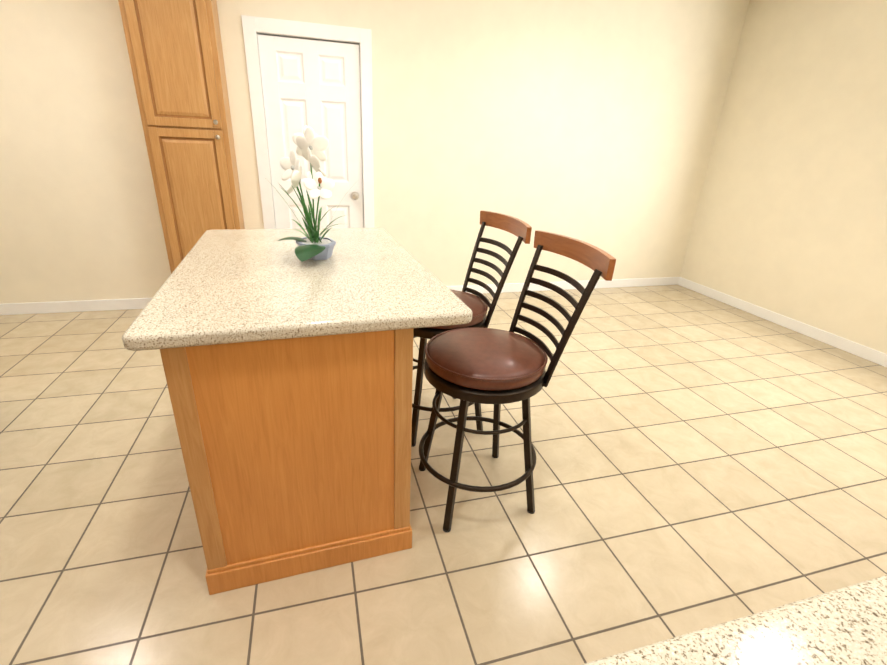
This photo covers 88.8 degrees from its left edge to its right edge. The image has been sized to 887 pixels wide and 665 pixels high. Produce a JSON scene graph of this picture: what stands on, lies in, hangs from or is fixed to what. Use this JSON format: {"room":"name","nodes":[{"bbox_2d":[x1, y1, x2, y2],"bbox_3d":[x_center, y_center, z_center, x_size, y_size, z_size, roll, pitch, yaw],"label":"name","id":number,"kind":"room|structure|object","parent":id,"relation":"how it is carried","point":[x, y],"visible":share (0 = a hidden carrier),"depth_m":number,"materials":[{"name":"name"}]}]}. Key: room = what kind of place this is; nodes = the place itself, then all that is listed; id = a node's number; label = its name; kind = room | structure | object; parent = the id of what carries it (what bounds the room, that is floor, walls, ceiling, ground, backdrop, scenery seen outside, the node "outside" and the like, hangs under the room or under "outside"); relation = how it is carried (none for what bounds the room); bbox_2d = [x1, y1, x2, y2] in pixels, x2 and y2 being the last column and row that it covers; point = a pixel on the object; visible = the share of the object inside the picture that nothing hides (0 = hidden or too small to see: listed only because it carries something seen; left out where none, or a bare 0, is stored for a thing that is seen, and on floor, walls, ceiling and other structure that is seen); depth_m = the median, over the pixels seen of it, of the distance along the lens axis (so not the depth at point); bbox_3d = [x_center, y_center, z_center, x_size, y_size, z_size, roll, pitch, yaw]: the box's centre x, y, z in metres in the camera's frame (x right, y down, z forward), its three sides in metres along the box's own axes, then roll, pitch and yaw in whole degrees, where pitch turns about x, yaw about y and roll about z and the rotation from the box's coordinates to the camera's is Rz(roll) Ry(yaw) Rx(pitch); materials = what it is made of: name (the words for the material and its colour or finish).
{"room":"kitchen","nodes":[
{"label":"kitchen","id":0,"kind":"room"},
{"bbox_2d":[0,0,749,303],"bbox_3d":[-0.376,-1.693,3.995,6.570,2.740,0.460,-4,24,-15],"label":"wall","id":1,"kind":"structure","parent":0,"point":[594,122],"depth_m":3.79,"materials":[{"name":"paint"}]},
{"bbox_2d":[0,298,151,314],"bbox_3d":[-2.848,-0.212,3.612,1.416,0.090,0.016,-4,24,-15],"label":"baseboard","id":2,"kind":"structure","parent":1,"relation":"attached to","point":[133,303],"depth_m":3.58,"materials":[{"name":"white paint"}]},
{"bbox_2d":[241,15,373,228],"bbox_3d":[-1.038,-1.288,3.740,0.908,2.132,0.185,-4,24,-15],"label":"door","id":3,"kind":"structure","parent":1,"relation":"attached to","point":[298,83],"depth_m":3.53,"materials":[{"name":"white paint"}]},
{"bbox_2d":[446,277,679,293],"bbox_3d":[1.010,-0.474,4.675,3.402,0.090,0.016,-4,24,-15],"label":"baseboard","id":4,"kind":"structure","parent":1,"relation":"attached to","point":[511,287],"depth_m":4.80,"materials":[{"name":"white paint"}]},
{"bbox_2d":[0,285,886,664],"bbox_3d":[-1.872,0.258,2.793,10.700,0.060,7.210,-4,24,-15],"label":"floor","id":5,"kind":"structure","parent":0,"point":[702,461],"depth_m":1.84,"materials":[{"name":"tile"}]},
{"bbox_2d":[118,0,244,273],"bbox_3d":[-1.817,-1.357,3.268,0.641,2.555,0.303,-4,24,-15],"label":"pantry","id":6,"kind":"object","parent":5,"relation":"on","point":[175,51],"visible":0.75,"depth_m":3.11,"materials":[{"name":"brown wood"}]},
{"bbox_2d":[160,328,413,594],"bbox_3d":[-0.608,0.171,1.940,0.715,0.868,1.309,-4,24,-15],"label":"kitchen island","id":7,"kind":"object","parent":5,"relation":"on","point":[296,453],"visible":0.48,"depth_m":1.36,"materials":[{"name":"brown wood"}]},
{"bbox_2d":[122,228,472,350],"bbox_3d":[-0.556,-0.274,1.827,0.968,0.040,1.455,-4,24,-15],"label":"island countertop","id":8,"kind":"structure","parent":7,"relation":"on","point":[224,286],"depth_m":1.42,"materials":[{"name":"stone"}]},
{"bbox_2d":[271,126,358,261],"bbox_3d":[-0.513,-0.546,1.785,0.352,0.496,0.388,-4,24,-15],"label":"orchid","id":9,"kind":"object","parent":8,"relation":"on","point":[312,146],"visible":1,"depth_m":1.80,"materials":[{"name":"plant"}]},
{"bbox_2d":[411,210,531,446],"bbox_3d":[0.026,-0.034,2.249,0.586,1.060,0.511,-4,24,-15],"label":"stool","id":10,"kind":"object","parent":5,"relation":"on","point":[477,303],"visible":0.5,"depth_m":2.14,"materials":[{"name":"black metal"}]},
{"bbox_2d":[419,230,615,532],"bbox_3d":[0.199,0.177,1.765,0.585,1.060,0.502,-4,24,-15],"label":"stool","id":11,"kind":"object","parent":5,"relation":"on","point":[497,368],"visible":1,"depth_m":1.65,"materials":[{"name":"brown leather"}]},
{"bbox_3d":[-0.059,0.621,0.926,5.248,0.868,2.051,-4,24,-15],"label":"base cabinet","id":12,"kind":"object","parent":5,"relation":"on","visible":0},
{"bbox_2d":[582,575,886,664],"bbox_3d":[0.155,0.241,0.056,5.248,0.519,0.690,-4,24,-15],"label":"countertop","id":13,"kind":"structure","parent":12,"relation":"on","point":[847,625],"depth_m":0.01,"materials":[{"name":"stone"}]},
{"bbox_2d":[680,0,886,353],"bbox_3d":[3.392,-0.959,2.666,0.120,2.740,4.480,-4,24,-15],"label":"wall","id":14,"kind":"structure","parent":0,"point":[790,220],"depth_m":3.76,"materials":[{"name":"paint"}]},
{"bbox_2d":[680,277,886,366],"bbox_3d":[3.270,0.267,3.158,0.013,0.090,4.480,-4,24,-15],"label":"baseboard","id":15,"kind":"structure","parent":14,"relation":"attached to","point":[861,351],"depth_m":3.91,"materials":[{"name":"white paint"}]}
]}

